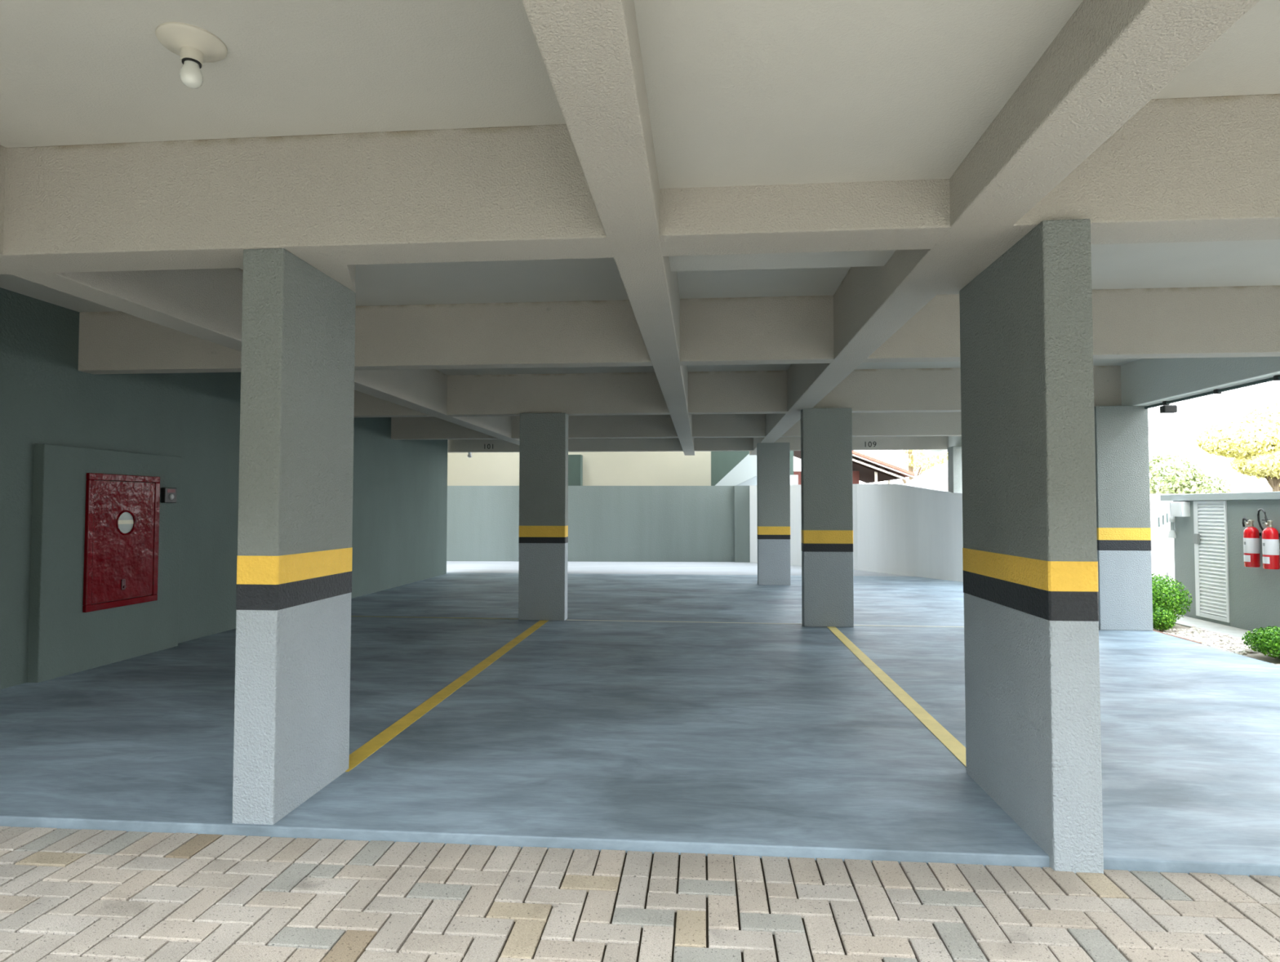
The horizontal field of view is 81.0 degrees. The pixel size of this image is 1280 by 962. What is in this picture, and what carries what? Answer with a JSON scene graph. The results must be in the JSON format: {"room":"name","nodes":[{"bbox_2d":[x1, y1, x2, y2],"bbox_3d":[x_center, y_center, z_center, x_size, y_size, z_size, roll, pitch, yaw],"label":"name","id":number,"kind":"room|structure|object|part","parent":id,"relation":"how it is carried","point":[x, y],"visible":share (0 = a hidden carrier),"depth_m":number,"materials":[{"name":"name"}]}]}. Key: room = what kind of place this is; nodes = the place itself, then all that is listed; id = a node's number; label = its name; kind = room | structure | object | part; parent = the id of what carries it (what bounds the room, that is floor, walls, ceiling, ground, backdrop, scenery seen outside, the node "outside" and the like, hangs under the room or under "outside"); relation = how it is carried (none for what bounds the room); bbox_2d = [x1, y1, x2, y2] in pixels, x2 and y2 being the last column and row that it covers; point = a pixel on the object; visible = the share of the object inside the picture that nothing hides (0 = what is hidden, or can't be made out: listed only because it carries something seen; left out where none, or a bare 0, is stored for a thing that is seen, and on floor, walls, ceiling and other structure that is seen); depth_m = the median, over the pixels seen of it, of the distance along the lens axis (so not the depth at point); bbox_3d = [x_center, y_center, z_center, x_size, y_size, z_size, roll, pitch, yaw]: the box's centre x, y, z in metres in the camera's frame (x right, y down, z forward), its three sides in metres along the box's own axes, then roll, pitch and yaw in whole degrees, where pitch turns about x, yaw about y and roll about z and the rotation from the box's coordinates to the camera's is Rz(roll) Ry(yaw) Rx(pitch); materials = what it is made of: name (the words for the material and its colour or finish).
{"room":"parking garage","nodes":[
{"label":"parking garage","id":0,"kind":"room"},
{"bbox_2d":[0,287,448,688],"bbox_3d":[-4.576,0.146,6.306,0.200,2.980,16.800,0,-2,5],"label":"wall","id":1,"kind":"structure","parent":0,"point":[400,486],"depth_m":7.23,"materials":[{"name":"grey paint"}]},
{"bbox_2d":[26,444,182,682],"bbox_3d":[-4.436,0.637,6.322,0.095,1.780,1.490,0,-2,5],"label":"wall box","id":2,"kind":"object","parent":1,"relation":"attached to","point":[64,639],"visible":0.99,"depth_m":5.91,"materials":[{"name":"grey paint"}]},
{"bbox_2d":[82,472,159,612],"bbox_3d":[-4.364,0.502,6.353,0.047,1.108,0.785,0,-2,5],"label":"cabinet","id":3,"kind":"object","parent":2,"relation":"attached to","point":[121,545],"visible":1,"depth_m":6.30,"materials":[{"name":"red metal"}]},
{"bbox_2d":[160,487,177,502],"bbox_3d":[-4.313,0.131,6.876,0.061,0.140,0.150,0,-2,5],"label":"switch","id":4,"kind":"object","parent":2,"relation":"attached to","point":[168,495],"visible":1,"depth_m":6.84,"materials":[{"name":"black plastic"}]},
{"bbox_3d":[-4.297,0.091,6.877,0.002,0.030,0.100,0,-2,5],"label":"label plate","id":5,"kind":"part","parent":4,"relation":"part of","materials":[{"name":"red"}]},
{"bbox_2d":[446,485,750,562],"bbox_3d":[-1.383,1.074,18.121,9.015,1.915,0.294,0,-2,3],"label":"wall","id":6,"kind":"structure","parent":0,"point":[606,523],"depth_m":18.02,"materials":[{"name":"grey paint"}]},
{"bbox_2d":[0,560,1279,876],"bbox_3d":[0.897,1.732,10.591,18.000,0.120,15.435,0,-2,5],"label":"floor","id":7,"kind":"structure","parent":0,"point":[757,738],"depth_m":4.29,"materials":[{"name":"grey concrete"}]},
{"bbox_2d":[231,248,355,824],"bbox_3d":[-1.562,0.252,3.449,0.183,2.445,0.668,0,-2,5],"label":"concrete column","id":8,"kind":"structure","parent":7,"relation":"on","point":[295,555],"depth_m":3.22,"materials":[{"name":"grey paint"}]},
{"bbox_2d":[310,263,355,292],"bbox_3d":[-1.475,-1.200,3.603,0.360,0.474,0.445,0,-2,5],"label":"beam haunch","id":9,"kind":"structure","parent":8,"relation":"on","point":[344,274],"depth_m":3.52,"materials":[{"name":"white paint"}]},
{"bbox_2d":[351,615,518,618],"bbox_3d":[-2.820,1.607,8.868,2.865,0.002,0.060,0,-2,6],"label":"parking line","id":10,"kind":"object","parent":7,"relation":"on","point":[351,615],"visible":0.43,"depth_m":8.80,"materials":[{"name":"paint"}]},
{"bbox_2d":[345,619,547,771],"bbox_3d":[-1.289,1.513,6.161,0.110,0.002,4.960,0,-2,5],"label":"parking line","id":11,"kind":"object","parent":7,"relation":"on","point":[382,738],"visible":0.79,"depth_m":4.90,"materials":[{"name":"yellow paint"}]},
{"bbox_2d":[518,413,568,620],"bbox_3d":[-1.123,0.409,8.746,0.545,2.390,0.183,0,-2,5],"label":"concrete column","id":12,"kind":"structure","parent":7,"relation":"on","point":[543,542],"depth_m":8.66,"materials":[{"name":"grey paint"}]},
{"bbox_2d":[570,619,802,623],"bbox_3d":[0.482,1.597,8.509,2.678,0.002,0.040,0,-2,6],"label":"parking line","id":13,"kind":"object","parent":7,"relation":"on","point":[571,620],"visible":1,"depth_m":8.50,"materials":[{"name":"beige paint"}]},
{"bbox_2d":[756,442,791,585],"bbox_3d":[2.258,0.550,12.684,0.540,2.390,0.183,0,-2,5],"label":"concrete column","id":14,"kind":"structure","parent":7,"relation":"on","point":[773,459],"depth_m":12.59,"materials":[{"name":"grey paint"}]},
{"bbox_2d":[800,408,853,626],"bbox_3d":[2.066,0.397,8.297,0.537,2.390,0.183,0,-2,5],"label":"concrete column","id":15,"kind":"structure","parent":7,"relation":"on","point":[826,433],"depth_m":8.21,"materials":[{"name":"grey paint"}]},
{"bbox_2d":[826,626,965,765],"bbox_3d":[1.879,1.508,5.944,0.100,0.002,4.540,0,-2,5],"label":"parking line","id":16,"kind":"object","parent":7,"relation":"on","point":[957,748],"visible":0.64,"depth_m":4.95,"materials":[{"name":"yellow paint"}]},
{"bbox_2d":[853,624,964,626],"bbox_3d":[3.619,1.587,8.154,2.566,0.002,0.040,0,-2,6],"label":"parking line","id":17,"kind":"object","parent":7,"relation":"on","point":[854,624],"visible":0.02,"depth_m":8.22,"materials":[{"name":"beige paint"}]},
{"bbox_2d":[947,445,962,493],"bbox_3d":[5.732,0.580,13.454,0.303,2.390,0.303,0,-2,5],"label":"concrete column","id":18,"kind":"structure","parent":7,"relation":"on","point":[954,452],"depth_m":13.35,"materials":[{"name":"grey paint"}]},
{"bbox_2d":[959,218,1103,873],"bbox_3d":[1.652,0.248,3.259,0.179,2.445,0.938,0,-2,5],"label":"concrete column","id":19,"kind":"structure","parent":7,"relation":"on","point":[1030,562],"depth_m":2.89,"materials":[{"name":"grey paint"}]},
{"bbox_2d":[937,245,1012,294],"bbox_3d":[1.622,-1.202,3.480,0.272,0.474,0.720,0,-2,5],"label":"beam haunch","id":20,"kind":"structure","parent":19,"relation":"on","point":[990,255],"depth_m":3.42,"materials":[{"name":"white paint"}]},
{"bbox_2d":[1093,405,1153,630],"bbox_3d":[5.165,0.392,8.076,0.538,2.390,0.183,0,-2,5],"label":"concrete column","id":21,"kind":"structure","parent":7,"relation":"on","point":[1122,487],"depth_m":7.99,"materials":[{"name":"grey paint"}]},
{"bbox_2d":[0,0,1279,375],"bbox_3d":[0.441,-1.433,7.946,9.930,0.300,15.400,0,-2,5],"label":"ceiling","id":22,"kind":"structure","parent":0,"point":[73,72],"depth_m":2.82,"materials":[{"name":"white paint"}]},
{"bbox_2d":[155,22,227,88],"bbox_3d":[-1.505,-1.399,2.518,0.208,0.154,0.208,0,-2,5],"label":"ceiling lamp","id":23,"kind":"object","parent":22,"relation":"attached to","point":[195,46],"visible":1,"depth_m":2.49,"materials":[{"name":"white plastic"}]},
{"bbox_3d":[-1.505,-1.457,2.520,0.208,0.038,0.208,0,-2,5],"label":"ceiling plate","id":24,"kind":"part","parent":23,"relation":"part of","materials":[{"name":"white plastic"}]},
{"bbox_3d":[-1.505,-1.361,2.516,0.068,0.078,0.068,0,-2,5],"label":"bulb","id":25,"kind":"part","parent":23,"relation":"part of","materials":[{"name":"white glass"}]},
{"bbox_2d":[179,46,204,68],"bbox_3d":[-1.505,-1.421,2.518,0.070,0.047,0.070,0,-2,5],"label":"socket","id":26,"kind":"object","parent":23,"relation":"attached to","point":[189,55],"depth_m":2.50,"materials":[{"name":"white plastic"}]},
{"bbox_2d":[0,145,519,444],"bbox_3d":[-2.523,-1.071,7.330,0.215,0.476,13.700,0,-2,5],"label":"ceiling beam","id":27,"kind":"structure","parent":22,"relation":"attached to","point":[205,304],"depth_m":4.53,"materials":[{"name":"white paint"}]},
{"bbox_2d":[521,0,694,455],"bbox_3d":[0.392,-1.045,8.012,0.216,0.476,15.550,0,-2,5],"label":"ceiling beam","id":28,"kind":"structure","parent":22,"relation":"attached to","point":[590,50],"depth_m":2.29,"materials":[{"name":"white paint"}]},
{"bbox_2d":[0,93,1279,274],"bbox_3d":[0.067,-1.216,3.145,9.790,0.474,0.254,0,-2,5],"label":"ceiling beam","id":29,"kind":"structure","parent":22,"relation":"attached to","point":[1193,169],"depth_m":3.09,"materials":[{"name":"white paint"}]},
{"bbox_2d":[391,411,961,439],"bbox_3d":[0.790,-0.916,11.714,9.790,0.474,0.160,0,-2,5],"label":"ceiling beam","id":30,"kind":"structure","parent":22,"relation":"attached to","point":[864,424],"depth_m":11.63,"materials":[{"name":"white paint"}]},
{"bbox_2d":[78,285,1279,373],"bbox_3d":[0.282,-1.126,5.697,9.790,0.474,0.165,0,-2,5],"label":"ceiling beam","id":31,"kind":"structure","parent":22,"relation":"attached to","point":[1211,322],"depth_m":5.62,"materials":[{"name":"white paint"}]},
{"bbox_2d":[447,435,948,452],"bbox_3d":[0.779,-0.817,14.558,10.290,0.474,0.170,0,-2,5],"label":"ceiling beam","id":32,"kind":"structure","parent":22,"relation":"attached to","point":[902,442],"depth_m":14.48,"materials":[{"name":"white paint"}]},
{"bbox_2d":[865,441,875,446],"bbox_3d":[4.356,-0.692,14.165,0.207,0.103,0.002,0,-2,5],"label":"number","id":33,"kind":"object","parent":32,"relation":"attached to","point":[865,442],"visible":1,"depth_m":14.16,"materials":[{"name":"black paint"}]},
{"bbox_2d":[354,365,1121,417],"bbox_3d":[0.538,-1.020,8.732,9.790,0.474,0.170,0,-2,5],"label":"ceiling beam","id":34,"kind":"structure","parent":22,"relation":"attached to","point":[915,389],"depth_m":8.64,"materials":[{"name":"white paint"}]},
{"bbox_2d":[749,0,1260,454],"bbox_3d":[1.744,-1.048,7.898,0.237,0.476,15.550,0,-2,5],"label":"ceiling beam","id":35,"kind":"structure","parent":22,"relation":"attached to","point":[1110,59],"depth_m":2.31,"materials":[{"name":"white paint"}]},
{"bbox_2d":[925,356,1279,454],"bbox_3d":[5.324,-1.202,7.676,0.165,0.773,15.700,0,-2,5],"label":"ceiling beam","id":36,"kind":"structure","parent":22,"relation":"attached to","point":[1144,381],"depth_m":7.21,"materials":[{"name":"white paint"}]},
{"bbox_2d":[1160,404,1177,413],"bbox_3d":[5.494,-0.780,7.825,0.163,0.144,0.094,0,-2,5],"label":"floodlight","id":37,"kind":"object","parent":36,"relation":"attached to","point":[1169,408],"visible":0.77,"depth_m":7.78,"materials":[{"name":"black plastic"}]},
{"bbox_2d":[1144,374,1279,408],"bbox_3d":[5.033,-0.911,4.045,0.115,0.060,8.440,0,-2,5],"label":"conduit pipe","id":38,"kind":"object","parent":36,"relation":"attached to","point":[1277,377],"visible":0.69,"depth_m":6.88,"materials":[{"name":"grey metal"}]},
{"bbox_2d":[749,483,963,582],"bbox_3d":[4.659,0.974,15.089,0.685,1.915,6.849,1,-2,-31],"label":"wall","id":39,"kind":"structure","parent":0,"point":[899,529],"depth_m":14.53,"materials":[{"name":"paint"}]},
{"bbox_2d":[633,0,1083,271],"bbox_3d":[0.568,-1.345,2.123,1.140,0.281,3.830,0,-2,5],"label":"ceiling","id":40,"kind":"structure","parent":0,"point":[740,92],"depth_m":2.27,"materials":[{"name":"white paint"}]},
{"label":"outside","id":41,"kind":"structure","parent":0,"visible":0},
{"bbox_2d":[1152,598,1279,663],"bbox_3d":[6.810,1.662,7.887,2.760,0.080,11.030,0,-2,5],"label":"garden bed","id":42,"kind":"object","parent":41,"point":[1258,655],"depth_m":6.82,"materials":[{"name":"soil"}]},
{"bbox_2d":[1150,493,1174,590],"bbox_3d":[7.851,0.950,10.963,2.600,1.520,0.080,0,-2,5],"label":"gate","id":43,"kind":"object","parent":42,"relation":"on","point":[1162,546],"visible":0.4,"depth_m":10.97,"materials":[{"name":"white metal"}]},
{"bbox_2d":[1152,606,1176,631],"bbox_3d":[5.630,1.513,8.106,0.282,0.312,0.281,0,-2,5],"label":"bush","id":44,"kind":"object","parent":42,"relation":"on","point":[1162,619],"visible":0.84,"depth_m":8.04,"materials":[{"name":"green plant"}]},
{"bbox_2d":[1151,573,1192,620],"bbox_3d":[5.842,1.359,8.554,0.745,0.651,0.740,0,-2,5],"label":"bush","id":45,"kind":"object","parent":42,"relation":"on","point":[1162,596],"visible":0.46,"depth_m":8.33,"materials":[{"name":"green plant"}]},
{"bbox_2d":[1153,629,1201,644],"bbox_3d":[5.427,1.603,7.670,0.040,0.061,0.900,0,-2,5],"label":"curb","id":46,"kind":"object","parent":42,"relation":"on","point":[1153,629],"visible":0.24,"depth_m":7.55,"materials":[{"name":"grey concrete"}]},
{"bbox_2d":[1172,613,1256,639],"bbox_3d":[6.172,1.550,5.912,0.460,0.025,6.980,0,-2,5],"label":"garden path","id":47,"kind":"structure","parent":42,"relation":"on","point":[1187,621],"depth_m":8.39,"materials":[{"name":"concrete"}]},
{"bbox_2d":[1160,491,1279,631],"bbox_3d":[6.993,0.866,7.222,1.080,1.545,4.620,0,-2,5],"label":"shelter","id":48,"kind":"object","parent":42,"relation":"on","point":[1208,544],"visible":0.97,"depth_m":8.48,"materials":[{"name":"grey paint"}]},
{"bbox_2d":[1168,502,1176,537],"bbox_3d":[6.653,0.488,9.383,0.090,0.450,0.090,0,-2,5],"label":"vent pipe","id":49,"kind":"object","parent":48,"relation":"attached to","point":[1171,534],"visible":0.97,"depth_m":9.36,"materials":[{"name":"grey paint"}]},
{"bbox_2d":[1170,501,1190,516],"bbox_3d":[6.625,0.346,9.199,0.104,0.182,0.220,0,-2,5],"label":"meter box","id":50,"kind":"object","parent":48,"relation":"attached to","point":[1178,508],"visible":1,"depth_m":9.11,"materials":[{"name":"white plastic"}]},
{"bbox_3d":[6.642,0.914,8.714,0.032,1.368,0.560,0,-2,5],"label":"door","id":51,"kind":"part","parent":48,"relation":"part of","materials":[{"name":"white metal"}]},
{"bbox_3d":[6.637,0.903,8.694,0.022,1.290,0.451,0,-2,5],"label":"louvre panel","id":52,"kind":"part","parent":48,"relation":"part of","materials":[{"name":"white metal"}]},
{"bbox_2d":[1242,516,1261,567],"bbox_3d":[6.479,0.647,7.967,0.149,0.524,0.168,1,-2,-34],"label":"fire extinguisher","id":53,"kind":"object","parent":48,"relation":"attached to","point":[1251,535],"visible":1,"depth_m":7.91,"materials":[{"name":"red metal"}]},
{"bbox_2d":[1257,508,1279,568],"bbox_3d":[6.455,0.591,7.734,0.161,0.619,0.234,1,-2,-17],"label":"fire extinguisher","id":54,"kind":"object","parent":48,"relation":"attached to","point":[1270,535],"visible":1,"depth_m":7.64,"materials":[{"name":"red metal"}]},
{"bbox_2d":[1164,626,1279,665],"bbox_3d":[5.679,1.558,6.543,0.721,0.022,5.731,0,-2,5],"label":"pebbles","id":55,"kind":"object","parent":42,"relation":"on","point":[1207,637],"visible":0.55,"depth_m":7.52,"materials":[{"name":"white gravel"}]},
{"bbox_2d":[1241,625,1279,658],"bbox_3d":[5.729,1.443,6.548,0.747,0.342,0.752,0,-2,5],"label":"bush","id":56,"kind":"object","parent":42,"relation":"on","point":[1268,640],"visible":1,"depth_m":6.57,"materials":[{"name":"green plant"}]},
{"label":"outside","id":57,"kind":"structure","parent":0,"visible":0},
{"bbox_3d":[0.839,1.863,9.906,120.000,0.170,100.000,0,-2,5],"label":"ground base","id":58,"kind":"structure","parent":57,"visible":0},
{"bbox_2d":[447,451,711,485],"bbox_3d":[-3.925,-3.976,23.767,12.600,12.400,8.000,0,-2,5],"label":"building","id":59,"kind":"structure","parent":58,"relation":"on","point":[584,468],"depth_m":19.64,"materials":[{"name":"beige paint"}]},
{"bbox_2d":[711,450,798,485],"bbox_3d":[3.034,-2.410,21.167,2.300,9.100,5.500,0,-2,5],"label":"stair tower","id":60,"kind":"structure","parent":58,"relation":"on","point":[728,468],"depth_m":19.16,"materials":[{"name":"grey paint"}]},
{"bbox_2d":[793,450,915,484],"bbox_3d":[7.125,0.250,27.958,4.700,4.264,5.100,0,-2,5],"label":"house","id":61,"kind":"structure","parent":58,"relation":"on","point":[865,468],"depth_m":25.83,"materials":[{"name":"ceramic"}]},
{"bbox_3d":[8.141,0.959,25.829,0.080,2.700,0.080,0,-2,5],"label":"post","id":62,"kind":"part","parent":61,"relation":"part of","materials":[{"name":"beige paint"}]},
{"bbox_2d":[899,449,947,484],"bbox_3d":[14.769,0.238,36.911,4.311,4.932,2.544,0,-2,5],"label":"tree","id":63,"kind":"object","parent":58,"relation":"on","point":[911,458],"visible":0.3,"depth_m":36.72,"materials":[{"name":"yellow plant"}]},
{"bbox_3d":[14.917,-0.897,36.938,4.016,2.663,2.544,0,-2,5],"label":"crown","id":64,"kind":"part","parent":63,"relation":"part of","materials":[{"name":"yellow plant"}]},
{"bbox_2d":[904,462,947,490],"bbox_3d":[13.698,0.854,32.705,5.000,3.400,5.100,0,-2,5],"label":"house","id":65,"kind":"structure","parent":58,"relation":"on","point":[936,477],"depth_m":32.03,"materials":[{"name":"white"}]},
{"bbox_2d":[1149,452,1232,493],"bbox_3d":[23.357,0.664,32.337,4.098,3.780,2.549,0,-2,-12],"label":"tree","id":66,"kind":"object","parent":58,"relation":"on","point":[1192,482],"visible":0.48,"depth_m":31.60,"materials":[{"name":"green plant"}]},
{"bbox_2d":[1195,400,1279,491],"bbox_3d":[28.289,-0.550,34.000,5.593,6.326,3.464,0,-2,5],"label":"tree","id":67,"kind":"object","parent":58,"relation":"on","point":[1253,441],"visible":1,"depth_m":33.25,"materials":[{"name":"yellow plant"}]},
{"bbox_2d":[1256,475,1279,491],"bbox_3d":[32.924,0.180,38.383,2.920,5.182,2.889,0,-2,5],"label":"tree","id":68,"kind":"object","parent":58,"relation":"on","point":[1257,477],"visible":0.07,"depth_m":38.75,"materials":[{"name":"green plant"}]},
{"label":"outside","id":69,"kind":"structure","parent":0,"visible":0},
{"bbox_2d":[0,825,1279,961],"bbox_3d":[0.632,1.328,-0.660,13.760,0.032,7.032,0,-2,5],"label":"paving","id":70,"kind":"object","parent":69,"point":[67,895],"visible":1,"depth_m":2.52,"materials":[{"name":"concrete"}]},
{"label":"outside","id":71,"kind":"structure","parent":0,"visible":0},
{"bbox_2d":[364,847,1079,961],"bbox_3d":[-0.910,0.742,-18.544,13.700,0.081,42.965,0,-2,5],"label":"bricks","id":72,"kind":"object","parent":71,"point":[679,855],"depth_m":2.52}
]}

